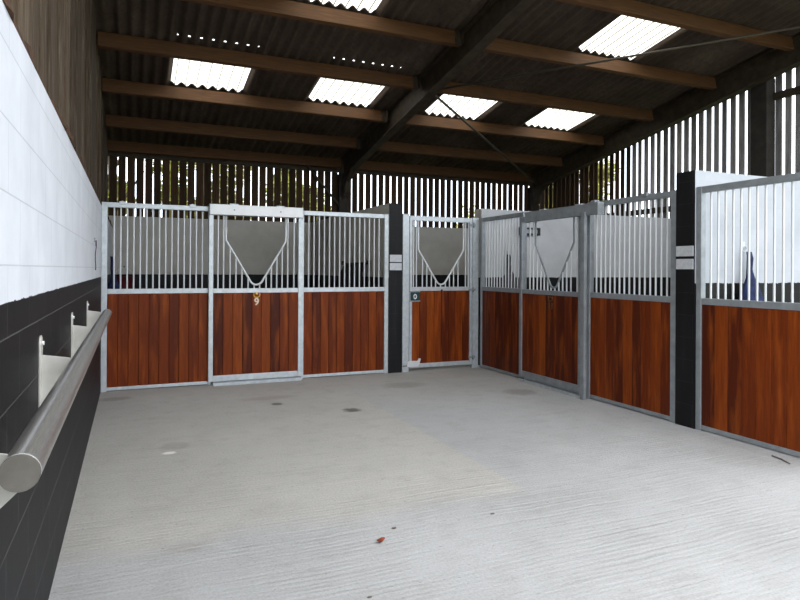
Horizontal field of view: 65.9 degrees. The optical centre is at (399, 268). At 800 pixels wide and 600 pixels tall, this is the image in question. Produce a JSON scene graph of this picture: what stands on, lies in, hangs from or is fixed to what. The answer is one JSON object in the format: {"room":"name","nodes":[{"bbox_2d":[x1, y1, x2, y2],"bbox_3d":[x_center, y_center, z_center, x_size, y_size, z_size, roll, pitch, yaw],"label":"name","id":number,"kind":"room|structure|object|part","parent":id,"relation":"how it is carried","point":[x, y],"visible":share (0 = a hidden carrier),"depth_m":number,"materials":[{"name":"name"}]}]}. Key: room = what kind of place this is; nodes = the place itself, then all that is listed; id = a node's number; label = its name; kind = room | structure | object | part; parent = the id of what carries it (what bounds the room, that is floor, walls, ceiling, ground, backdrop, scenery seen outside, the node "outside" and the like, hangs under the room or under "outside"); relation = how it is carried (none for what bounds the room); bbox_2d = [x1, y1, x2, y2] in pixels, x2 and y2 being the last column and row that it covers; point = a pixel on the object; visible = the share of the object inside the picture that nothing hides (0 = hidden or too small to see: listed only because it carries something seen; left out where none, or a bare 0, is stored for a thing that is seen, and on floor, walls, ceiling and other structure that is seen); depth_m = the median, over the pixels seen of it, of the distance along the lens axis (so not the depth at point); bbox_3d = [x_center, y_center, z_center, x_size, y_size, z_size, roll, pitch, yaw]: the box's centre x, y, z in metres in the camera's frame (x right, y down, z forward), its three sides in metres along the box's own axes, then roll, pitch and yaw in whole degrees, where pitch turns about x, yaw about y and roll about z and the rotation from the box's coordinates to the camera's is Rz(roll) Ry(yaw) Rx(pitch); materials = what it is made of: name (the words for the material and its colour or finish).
{"room":"horse stable","nodes":[
{"label":"horse stable","id":0,"kind":"room"},
{"bbox_2d":[0,0,111,599],"bbox_3d":[-2.818,0.352,5.399,0.215,2.150,11.750,0,0,-23],"label":"wall","id":1,"kind":"structure","parent":0,"point":[51,211],"depth_m":2.29,"materials":[{"name":"white paint"}]},
{"bbox_2d":[2,0,43,85],"bbox_3d":[-1.221,-0.713,1.939,0.084,0.048,0.804,0,0,-23],"label":"wall plate","id":2,"kind":"object","parent":1,"relation":"on","point":[27,46],"depth_m":2.04,"materials":[{"name":"brown wood"}]},
{"bbox_2d":[0,301,111,507],"bbox_3d":[-1.607,0.400,3.098,0.172,0.290,4.362,0,0,-23],"label":"rail","id":3,"kind":"object","parent":1,"relation":"attached to","point":[60,379],"visible":1,"depth_m":1.56,"materials":[{"name":"silver metal"}]},
{"bbox_3d":[-0.774,0.424,1.147,0.130,0.185,0.008,0,0,-23],"label":"arm","id":4,"kind":"part","parent":3,"relation":"part of","materials":[{"name":"silver metal"}]},
{"bbox_3d":[-1.316,0.423,2.394,0.130,0.185,0.008,0,0,-23],"label":"arm","id":5,"kind":"part","parent":3,"relation":"part of","materials":[{"name":"silver metal"}]},
{"bbox_3d":[-1.858,0.422,3.642,0.130,0.185,0.008,0,0,-23],"label":"arm","id":6,"kind":"part","parent":3,"relation":"part of","materials":[{"name":"silver metal"}]},
{"bbox_3d":[-2.400,0.421,4.889,0.130,0.185,0.008,0,0,-23],"label":"arm","id":7,"kind":"part","parent":3,"relation":"part of","materials":[{"name":"silver metal"}]},
{"bbox_2d":[50,99,101,205],"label":"wall plate","id":8,"kind":"object","parent":1,"relation":"on","point":[64,124],"depth_m":3.46,"materials":[{"name":"brown wood"}]},
{"bbox_2d":[94,238,96,269],"bbox_3d":[-2.840,-0.136,5.756,0.024,0.301,0.134,0,0,-23],"label":"ring","id":9,"kind":"object","parent":1,"relation":"attached to","point":[95,240],"visible":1,"depth_m":5.73,"materials":[{"name":"metal"}]},
{"bbox_2d":[107,252,121,288],"bbox_3d":[-3.623,0.176,7.802,0.241,0.860,0.437,0,0,-23],"label":"net","id":10,"kind":"object","parent":1,"relation":"hanging from","point":[110,284],"visible":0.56,"depth_m":7.75,"materials":[{"name":"fabric"}]},
{"bbox_2d":[115,266,132,288],"bbox_3d":[-4.764,0.190,10.694,0.315,0.487,0.380,0,0,11],"label":"bucket","id":11,"kind":"object","parent":1,"relation":"hanging from","point":[123,278],"visible":0.4,"depth_m":10.56,"materials":[{"name":"red plastic"}]},
{"bbox_2d":[9,0,107,201],"bbox_3d":[-2.838,-2.484,5.470,0.075,3.511,11.900,0,0,-23],"label":"wall","id":12,"kind":"structure","parent":0,"point":[61,34],"depth_m":4.52,"materials":[{"name":"brown wood"}]},
{"bbox_2d":[108,216,467,288],"bbox_3d":[-0.939,0.270,12.677,9.465,2.355,0.100,0,0,-23],"label":"wall","id":13,"kind":"structure","parent":0,"point":[256,244],"depth_m":11.74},
{"bbox_2d":[107,156,540,227],"bbox_3d":[-0.946,-1.326,12.814,9.513,1.746,0.020,0,0,-23],"label":"back wall slats","id":14,"kind":"structure","parent":0,"point":[295,176],"depth_m":12.16,"materials":[{"name":"wood"}]},
{"bbox_2d":[108,152,532,185],"bbox_3d":[-0.863,-2.022,12.803,9.450,0.100,0.055,0,0,-23],"label":"timber girt","id":15,"kind":"object","parent":14,"relation":"attached to","point":[113,154],"visible":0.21,"depth_m":12.29,"materials":[{"name":"brown wood"}]},
{"bbox_2d":[311,203,402,372],"bbox_3d":[-0.873,0.267,10.436,0.202,2.355,4.063,0,0,-23],"label":"wall","id":16,"kind":"structure","parent":0,"point":[395,210],"depth_m":9.15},
{"bbox_2d":[340,260,370,286],"bbox_3d":[-0.743,0.265,9.699,0.146,0.782,1.249,0,0,-23],"label":"rug","id":17,"kind":"object","parent":16,"relation":"hanging from","point":[367,261],"visible":0.4,"depth_m":9.62,"materials":[{"name":"fabric"}]},
{"bbox_2d":[390,263,401,269],"bbox_3d":[-0.059,-0.030,8.567,0.180,0.100,0.014,0,0,-23],"label":"name plate","id":18,"kind":"object","parent":16,"relation":"attached to","point":[393,266],"visible":1,"depth_m":8.56,"materials":[{"name":"metal"}]},
{"bbox_2d":[390,255,401,261],"bbox_3d":[-0.058,-0.144,8.567,0.180,0.100,0.014,0,0,-23],"label":"name plate","id":19,"kind":"object","parent":16,"relation":"attached to","point":[393,258],"visible":1,"depth_m":8.56,"materials":[{"name":"metal"}]},
{"bbox_2d":[48,364,799,599],"bbox_3d":[2.410,1.530,4.975,9.550,0.150,17.200,0,0,-23],"label":"floor","id":20,"kind":"structure","parent":0,"point":[286,490],"depth_m":3.88,"materials":[{"name":"concrete"}]},
{"bbox_2d":[101,201,210,391],"bbox_3d":[-2.897,0.318,7.383,1.222,2.222,0.073,0,0,-23],"label":"panel","id":21,"kind":"object","parent":20,"relation":"on","point":[151,338],"visible":0.98,"depth_m":7.35,"materials":[{"name":"wood"}]},
{"bbox_3d":[-2.885,0.266,7.390,1.125,0.058,0.052,0,0,-23],"label":"rail","id":22,"kind":"part","parent":21,"relation":"part of","materials":[{"name":"metal"}]},
{"bbox_3d":[-2.891,1.398,7.388,1.125,0.038,0.052,0,0,-23],"label":"rail","id":23,"kind":"part","parent":21,"relation":"part of","materials":[{"name":"metal"}]},
{"bbox_3d":[-2.880,-0.741,7.391,1.125,0.057,0.052,0,0,-23],"label":"rail","id":24,"kind":"part","parent":21,"relation":"part of","materials":[{"name":"metal"}]},
{"bbox_2d":[208,214,302,381],"bbox_3d":[-1.810,0.333,7.786,1.168,2.115,0.050,0,0,-23],"label":"door","id":25,"kind":"structure","parent":21,"relation":"attached to","point":[254,333],"depth_m":7.76,"materials":[{"name":"wood"}]},
{"bbox_3d":[-1.805,-0.690,7.788,1.058,0.068,0.042,0,0,-23],"label":"rail","id":26,"kind":"part","parent":25,"relation":"part of","materials":[{"name":"metal"}]},
{"bbox_3d":[-1.810,0.274,7.786,1.058,0.056,0.042,0,0,-23],"label":"rail","id":27,"kind":"part","parent":25,"relation":"part of","materials":[{"name":"metal"}]},
{"bbox_3d":[-1.816,1.353,7.785,1.058,0.075,0.042,0,0,-23],"label":"rail","id":28,"kind":"part","parent":25,"relation":"part of","materials":[{"name":"metal"}]},
{"bbox_2d":[209,204,302,217],"bbox_3d":[-1.802,-0.728,7.784,1.161,0.146,0.119,0,0,-23],"label":"door track","id":29,"kind":"object","parent":21,"relation":"attached to","point":[214,209],"visible":1,"depth_m":7.72,"materials":[{"name":"metal"}]},
{"bbox_2d":[213,376,301,385],"bbox_3d":[-1.789,1.419,7.785,1.098,0.034,0.100,0,0,-23],"label":"floor guide","id":30,"kind":"object","parent":20,"relation":"on","point":[238,382],"visible":1,"depth_m":7.76,"materials":[{"name":"metal"}]},
{"bbox_2d":[337,174,347,212],"bbox_3d":[-1.178,-0.244,12.627,0.190,3.379,0.120,0,0,-23],"label":"post","id":31,"kind":"object","parent":20,"relation":"on","point":[342,200],"visible":0.23,"depth_m":12.56,"materials":[{"name":"grey metal"}]},
{"bbox_2d":[307,166,338,205],"bbox_3d":[-1.533,-1.660,12.450,0.915,1.025,0.044,0,0,-23],"label":"rod","id":32,"kind":"object","parent":31,"relation":"attached to","point":[308,167],"visible":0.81,"depth_m":12.43,"materials":[{"name":"brown metal"}]},
{"bbox_2d":[300,211,388,378],"bbox_3d":[-0.737,0.342,8.324,1.231,2.200,0.060,0,0,-23],"label":"panel","id":33,"kind":"object","parent":20,"relation":"on","point":[345,329],"visible":0.92,"depth_m":8.31,"materials":[{"name":"wood"}]},
{"bbox_3d":[-0.754,1.411,8.317,1.136,0.038,0.052,0,0,-23],"label":"rail","id":34,"kind":"part","parent":33,"relation":"part of","materials":[{"name":"metal"}]},
{"bbox_3d":[-0.748,0.279,8.319,1.136,0.058,0.052,0,0,-23],"label":"rail","id":35,"kind":"part","parent":33,"relation":"part of","materials":[{"name":"metal"}]},
{"bbox_3d":[-0.742,-0.728,8.320,1.136,0.057,0.052,0,0,-23],"label":"rail","id":36,"kind":"part","parent":33,"relation":"part of","materials":[{"name":"metal"}]},
{"bbox_2d":[402,214,408,371],"bbox_3d":[0.065,0.339,8.667,0.107,2.216,0.098,0,0,-23],"label":"post","id":37,"kind":"object","parent":20,"relation":"on","point":[405,217],"visible":0.84,"depth_m":8.62,"materials":[{"name":"metal"}]},
{"bbox_2d":[470,218,475,367],"bbox_3d":[1.078,0.350,9.110,0.058,2.206,0.073,0,0,-23],"label":"post","id":38,"kind":"object","parent":20,"relation":"on","point":[472,365],"visible":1,"depth_m":9.08,"materials":[{"name":"metal"}]},
{"bbox_2d":[403,216,475,367],"bbox_3d":[0.571,0.328,8.859,1.160,2.145,0.081,0,0,-23],"label":"door","id":39,"kind":"structure","parent":38,"relation":"attached to","point":[440,318],"depth_m":8.87,"materials":[{"name":"wood"}]},
{"bbox_3d":[0.214,0.388,8.684,0.145,0.120,0.010,0,0,-23],"label":"latch plate","id":40,"kind":"part","parent":39,"relation":"part of","materials":[{"name":"grey metal"}]},
{"bbox_3d":[0.583,1.370,8.882,0.930,0.060,0.042,0,0,-23],"label":"rail","id":41,"kind":"part","parent":39,"relation":"part of","materials":[{"name":"metal"}]},
{"bbox_3d":[0.594,-0.711,8.885,0.930,0.068,0.042,0,0,-23],"label":"rail","id":42,"kind":"part","parent":39,"relation":"part of","materials":[{"name":"metal"}]},
{"bbox_3d":[0.588,0.288,8.883,0.930,0.056,0.042,0,0,-23],"label":"rail","id":43,"kind":"part","parent":39,"relation":"part of","materials":[{"name":"metal"}]},
{"bbox_2d":[475,218,478,366],"bbox_3d":[1.122,0.350,9.148,0.056,2.206,0.088,0,0,-23],"label":"post","id":44,"kind":"object","parent":20,"relation":"on","point":[477,219],"visible":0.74,"depth_m":9.11,"materials":[{"name":"metal"}]},
{"bbox_2d":[480,212,526,378],"bbox_3d":[1.422,0.354,8.598,0.060,2.200,1.085,0,0,-23],"label":"panel","id":45,"kind":"object","parent":20,"relation":"on","point":[499,306],"visible":0.74,"depth_m":8.64,"materials":[{"name":"wood"}]},
{"bbox_3d":[1.425,0.291,8.591,0.052,0.058,1.010,0,0,-23],"label":"rail","id":46,"kind":"part","parent":45,"relation":"part of","materials":[{"name":"metal"}]},
{"bbox_3d":[1.419,1.423,8.589,0.052,0.038,1.010,0,0,-23],"label":"rail","id":47,"kind":"part","parent":45,"relation":"part of","materials":[{"name":"metal"}]},
{"bbox_3d":[1.431,-0.716,8.592,0.052,0.057,1.010,0,0,-23],"label":"rail","id":48,"kind":"part","parent":45,"relation":"part of","materials":[{"name":"metal"}]},
{"bbox_2d":[528,187,538,210],"bbox_3d":[3.136,-0.218,14.503,0.240,3.379,0.120,0,0,-23],"label":"post","id":49,"kind":"object","parent":20,"relation":"on","point":[531,207],"visible":0.23,"depth_m":14.43,"materials":[{"name":"grey metal"}]},
{"bbox_2d":[518,378,579,397],"bbox_3d":[1.808,1.438,7.508,0.100,0.034,1.144,0,0,-23],"label":"floor guide","id":50,"kind":"object","parent":20,"relation":"on","point":[525,380],"visible":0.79,"depth_m":7.45,"materials":[{"name":"metal"}]},
{"bbox_2d":[580,212,586,399],"bbox_3d":[2.039,0.412,6.860,0.045,2.086,0.074,0,0,-23],"label":"post","id":51,"kind":"object","parent":20,"relation":"on","point":[583,250],"visible":1,"depth_m":6.83,"materials":[{"name":"metal"}]},
{"bbox_2d":[586,190,675,422],"bbox_3d":[2.377,0.345,6.397,0.073,2.222,1.242,0,0,-23],"label":"panel","id":52,"kind":"object","parent":20,"relation":"on","point":[630,352],"visible":0.91,"depth_m":6.33,"materials":[{"name":"wood"}]},
{"bbox_2d":[525,202,603,222],"bbox_3d":[1.918,-0.659,7.297,0.119,0.146,1.346,0,0,-23],"label":"door track","id":53,"kind":"object","parent":52,"relation":"attached to","point":[597,208],"visible":1,"depth_m":7.15,"materials":[{"name":"metal"}]},
{"bbox_2d":[519,216,580,392],"bbox_3d":[1.821,0.365,7.518,0.050,2.080,1.214,0,0,-23],"label":"door","id":54,"kind":"structure","parent":53,"relation":"hanging from","point":[549,320],"depth_m":7.49,"materials":[{"name":"wood"}]},
{"bbox_3d":[1.815,1.362,7.516,0.042,0.085,1.104,0,0,-23],"label":"rail","id":55,"kind":"part","parent":54,"relation":"part of","materials":[{"name":"metal"}]},
{"bbox_3d":[1.821,0.293,7.518,0.042,0.056,1.104,0,0,-23],"label":"rail","id":56,"kind":"part","parent":54,"relation":"part of","materials":[{"name":"metal"}]},
{"bbox_3d":[2.172,-0.654,6.675,0.089,0.138,0.004,0,0,-23],"label":"plate","id":57,"kind":"part","parent":53,"relation":"part of","materials":[{"name":"metal"}]},
{"bbox_3d":[2.376,0.293,6.404,0.052,0.058,1.127,0,0,-23],"label":"rail","id":58,"kind":"part","parent":52,"relation":"part of","materials":[{"name":"metal"}]},
{"bbox_3d":[2.370,1.425,6.403,0.052,0.038,1.127,0,0,-23],"label":"rail","id":59,"kind":"part","parent":52,"relation":"part of","materials":[{"name":"metal"}]},
{"bbox_3d":[2.381,-0.714,6.406,0.052,0.057,1.127,0,0,-23],"label":"rail","id":60,"kind":"part","parent":52,"relation":"part of","materials":[{"name":"metal"}]},
{"bbox_2d":[695,173,799,456],"bbox_3d":[2.975,0.358,5.025,0.060,2.200,1.300,0,0,-23],"label":"panel","id":61,"kind":"object","parent":20,"relation":"on","point":[748,351],"visible":1,"depth_m":5.15,"materials":[{"name":"wood"}]},
{"bbox_3d":[2.975,0.295,5.028,0.052,0.058,1.185,0,0,-23],"label":"rail","id":62,"kind":"part","parent":61,"relation":"part of","materials":[{"name":"metal"}]},
{"bbox_3d":[2.968,1.427,5.026,0.052,0.038,1.185,0,0,-23],"label":"rail","id":63,"kind":"part","parent":61,"relation":"part of","materials":[{"name":"metal"}]},
{"bbox_3d":[2.980,-0.713,5.029,0.052,0.057,1.185,0,0,-23],"label":"rail","id":64,"kind":"part","parent":61,"relation":"part of","materials":[{"name":"metal"}]},
{"bbox_2d":[750,78,774,176],"bbox_3d":[5.509,-0.699,9.379,0.200,4.353,0.260,0,0,-23],"label":"post","id":65,"kind":"object","parent":20,"relation":"on","point":[762,102],"visible":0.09,"depth_m":9.29,"materials":[{"name":"grey metal"}]},
{"bbox_2d":[94,0,799,176],"bbox_3d":[0.901,-2.990,8.758,9.928,1.642,9.350,0,0,-23],"label":"ceiling","id":66,"kind":"structure","parent":0,"point":[546,23],"depth_m":8.91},
{"bbox_2d":[171,58,250,91],"bbox_3d":[-2.651,-2.778,8.686,1.022,0.217,0.990,0,0,-23],"label":"roof light","id":67,"kind":"object","parent":66,"relation":"attached to","point":[198,73],"visible":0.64,"depth_m":8.78,"materials":[{"name":"white plastic"}]},
{"bbox_2d":[309,0,381,12],"bbox_3d":[-0.561,-3.206,6.814,1.022,0.220,1.010,0,0,-23],"label":"roof light","id":68,"kind":"object","parent":66,"relation":"attached to","point":[370,5],"visible":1,"depth_m":7.29,"materials":[{"name":"white plastic"}]},
{"bbox_2d":[309,78,384,106],"bbox_3d":[-0.777,-2.767,9.501,1.022,0.217,0.990,0,0,-23],"label":"roof light","id":69,"kind":"object","parent":66,"relation":"attached to","point":[331,90],"visible":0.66,"depth_m":9.59,"materials":[{"name":"white plastic"}]},
{"bbox_2d":[341,0,535,195],"bbox_3d":[0.664,-2.605,8.423,0.150,2.285,9.062,0,0,-23],"label":"rafter","id":70,"kind":"object","parent":66,"relation":"attached to","point":[495,16],"visible":1,"depth_m":8.62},
{"bbox_2d":[108,140,340,168],"bbox_3d":[-3.165,-2.145,11.676,4.267,0.194,0.104,0,0,-23],"label":"purlin","id":71,"kind":"structure","parent":70,"relation":"on","point":[113,146],"depth_m":11.55,"materials":[{"name":"brown wood"}]},
{"bbox_2d":[106,114,361,148],"bbox_3d":[-2.695,-2.344,10.598,4.267,0.212,0.196,0,0,-23],"label":"purlin","id":72,"kind":"structure","parent":70,"relation":"on","point":[113,121],"depth_m":10.51,"materials":[{"name":"brown wood"}]},
{"bbox_2d":[102,78,387,122],"bbox_3d":[-2.187,-2.560,9.433,4.267,0.212,0.196,0,0,-23],"label":"purlin","id":73,"kind":"structure","parent":70,"relation":"on","point":[113,86],"depth_m":9.34,"materials":[{"name":"brown wood"}]},
{"bbox_2d":[98,31,420,89],"bbox_3d":[-1.688,-2.773,8.287,4.267,0.212,0.196,0,0,-23],"label":"purlin","id":74,"kind":"structure","parent":70,"relation":"on","point":[111,41],"depth_m":8.17,"materials":[{"name":"brown wood"}]},
{"bbox_2d":[182,0,463,46],"bbox_3d":[-1.172,-2.992,7.104,4.267,0.212,0.196,0,0,-23],"label":"purlin","id":75,"kind":"structure","parent":70,"relation":"on","point":[288,9],"depth_m":7.33,"materials":[{"name":"brown wood"}]},
{"bbox_2d":[357,161,530,181],"bbox_3d":[0.984,-2.120,13.480,4.469,0.194,0.104,0,0,-23],"label":"purlin","id":76,"kind":"structure","parent":70,"relation":"on","point":[368,165],"depth_m":13.42,"materials":[{"name":"brown wood"}]},
{"bbox_2d":[377,141,562,166],"bbox_3d":[1.436,-2.313,12.444,4.469,0.194,0.104,0,0,-23],"label":"purlin","id":77,"kind":"structure","parent":70,"relation":"on","point":[398,147],"depth_m":12.37,"materials":[{"name":"brown wood"}]},
{"bbox_2d":[439,82,652,121],"bbox_3d":[2.443,-2.741,10.133,4.469,0.194,0.104,0,0,-23],"label":"purlin","id":78,"kind":"structure","parent":70,"relation":"on","point":[471,91],"depth_m":10.08,"materials":[{"name":"brown wood"}]},
{"bbox_2d":[426,94,497,119],"bbox_3d":[1.098,-2.756,10.316,1.022,0.217,0.990,0,0,-23],"label":"roof light","id":79,"kind":"object","parent":66,"relation":"attached to","point":[467,107],"visible":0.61,"depth_m":10.40,"materials":[{"name":"white plastic"}]},
{"bbox_2d":[434,95,536,184],"bbox_3d":[1.783,-2.280,11.612,0.040,0.669,5.856,0,0,28],"label":"rod","id":80,"kind":"object","parent":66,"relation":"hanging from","point":[435,96],"visible":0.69,"depth_m":10.94,"materials":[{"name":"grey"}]},
{"bbox_2d":[405,114,603,145],"bbox_3d":[1.943,-2.529,11.279,4.469,0.194,0.104,0,0,-23],"label":"purlin","id":81,"kind":"structure","parent":66,"relation":"hanging from","point":[416,120],"depth_m":11.23,"materials":[{"name":"brown wood"}]},
{"bbox_2d":[526,108,594,129],"bbox_3d":[2.972,-2.745,11.131,1.022,0.217,0.990,0,0,-23],"label":"roof light","id":82,"kind":"object","parent":66,"relation":"attached to","point":[555,118],"visible":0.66,"depth_m":11.22,"materials":[{"name":"white plastic"}]},
{"bbox_2d":[483,38,716,89],"bbox_3d":[2.958,-2.961,8.950,4.469,0.194,0.104,0,0,-23],"label":"purlin","id":83,"kind":"structure","parent":66,"relation":"hanging from","point":[498,46],"depth_m":8.87,"materials":[{"name":"brown wood"}]},
{"bbox_2d":[442,26,799,89],"bbox_3d":[3.230,-2.890,8.331,5.786,0.636,0.032,0,0,14],"label":"rod","id":84,"kind":"object","parent":66,"relation":"hanging from","point":[795,27],"visible":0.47,"depth_m":8.36,"materials":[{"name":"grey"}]},
{"bbox_2d":[579,15,679,59],"bbox_3d":[3.188,-3.183,8.443,1.022,0.220,1.010,0,0,-23],"label":"roof light","id":85,"kind":"object","parent":66,"relation":"attached to","point":[625,36],"visible":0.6,"depth_m":8.46,"materials":[{"name":"white plastic"}]},
{"bbox_2d":[531,34,799,206],"bbox_3d":[4.905,-2.580,10.267,0.150,2.285,9.062,0,0,-23],"label":"rafter","id":86,"kind":"object","parent":66,"relation":"attached to","point":[772,63],"visible":0.98,"depth_m":10.54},
{"bbox_2d":[555,0,793,51],"bbox_3d":[3.458,-3.174,7.804,4.469,0.194,0.104,0,0,-23],"label":"purlin","id":87,"kind":"structure","parent":66,"relation":"hanging from","point":[630,8],"depth_m":7.85,"materials":[{"name":"brown wood"}]},
{"bbox_2d":[475,209,670,364],"bbox_3d":[2.975,0.287,10.123,3.924,2.355,0.200,0,0,-23],"label":"wall","id":88,"kind":"structure","parent":0,"point":[555,240],"depth_m":9.92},
{"bbox_2d":[501,248,516,287],"bbox_3d":[1.652,0.114,9.339,0.338,0.860,0.183,0,0,-23],"label":"net","id":89,"kind":"object","parent":88,"relation":"hanging from","point":[506,248],"visible":0.5,"depth_m":9.30,"materials":[{"name":"fabric"}]},
{"bbox_2d":[519,227,539,235],"bbox_3d":[1.995,-0.576,9.546,0.391,0.120,0.074,0,0,-23],"label":"wall box","id":90,"kind":"object","parent":88,"relation":"attached to","point":[528,229],"visible":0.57,"depth_m":9.53,"materials":[{"name":"black metal"}]},
{"bbox_2d":[541,66,799,217],"bbox_3d":[5.206,-2.083,10.395,0.020,3.321,9.283,0,0,-23],"label":"right wall slats","id":91,"kind":"structure","parent":0,"point":[564,192],"depth_m":10.83,"materials":[{"name":"wood"}]},
{"bbox_2d":[604,206,670,215],"bbox_3d":[5.171,-1.073,10.343,0.065,0.100,9.050,0,0,-23],"label":"timber girt","id":92,"kind":"object","parent":91,"relation":"attached to","point":[658,208],"visible":0.02,"depth_m":11.62,"materials":[{"name":"brown wood"}]},
{"bbox_2d":[773,86,799,99],"bbox_3d":[6.295,-2.591,7.778,0.065,0.100,3.450,0,0,-23],"label":"timber girt","id":93,"kind":"object","parent":91,"relation":"attached to","point":[793,91],"visible":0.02,"depth_m":9.09,"materials":[{"name":"brown wood"}]},
{"bbox_2d":[675,170,799,428],"bbox_3d":[4.485,0.290,6.511,4.034,2.355,0.214,0,0,-23],"label":"wall","id":94,"kind":"structure","parent":0,"point":[687,182],"depth_m":5.78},
{"bbox_2d":[676,246,693,255],"bbox_3d":[2.632,-0.163,5.704,0.014,0.095,0.190,0,0,-23],"label":"name plate","id":95,"kind":"object","parent":94,"relation":"attached to","point":[680,250],"visible":1,"depth_m":5.70,"materials":[{"name":"metal"}]},
{"bbox_2d":[676,259,693,268],"bbox_3d":[2.631,-0.043,5.704,0.014,0.094,0.190,0,0,-23],"label":"name plate","id":96,"kind":"object","parent":94,"relation":"attached to","point":[680,263],"visible":1,"depth_m":5.69,"materials":[{"name":"metal"}]},
{"bbox_2d":[738,242,762,300],"bbox_3d":[3.288,0.148,5.779,0.294,0.810,0.173,0,0,-23],"label":"net","id":97,"kind":"object","parent":94,"relation":"hanging from","point":[752,277],"visible":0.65,"depth_m":5.74,"materials":[{"name":"fabric"}]},
{"label":"outside","id":98,"kind":"structure","parent":0,"visible":0},
{"bbox_3d":[-0.305,1.693,-0.131,140.000,0.280,140.000,0,0,-23],"label":"ground","id":99,"kind":"structure","parent":98,"visible":0},
{"bbox_2d":[108,156,144,215],"bbox_3d":[-6.576,-1.707,14.243,3.084,6.499,2.502,0,0,-23],"label":"tree","id":100,"kind":"object","parent":99,"relation":"on","point":[108,156],"visible":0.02,"depth_m":14.14,"materials":[{"name":"green plant"}]},
{"bbox_2d":[153,160,251,219],"bbox_3d":[-5.921,-1.687,18.492,3.300,6.477,2.954,0,0,-23],"label":"tree","id":101,"kind":"object","parent":99,"relation":"on","point":[153,160],"visible":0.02,"depth_m":18.08,"materials":[{"name":"green plant"}]},
{"bbox_2d":[266,168,324,207],"bbox_3d":[-2.630,-1.661,16.259,2.580,6.455,2.365,0,0,-23],"label":"tree","id":102,"kind":"object","parent":99,"relation":"on","point":[281,168],"visible":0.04,"depth_m":15.27,"materials":[{"name":"green plant"}]},
{"bbox_2d":[579,156,620,200],"bbox_3d":[6.568,-1.388,22.597,2.973,6.026,2.068,0,0,7],"label":"tree","id":103,"kind":"object","parent":99,"relation":"on","point":[609,156],"visible":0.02,"depth_m":22.37,"materials":[{"name":"green plant"}]}
]}

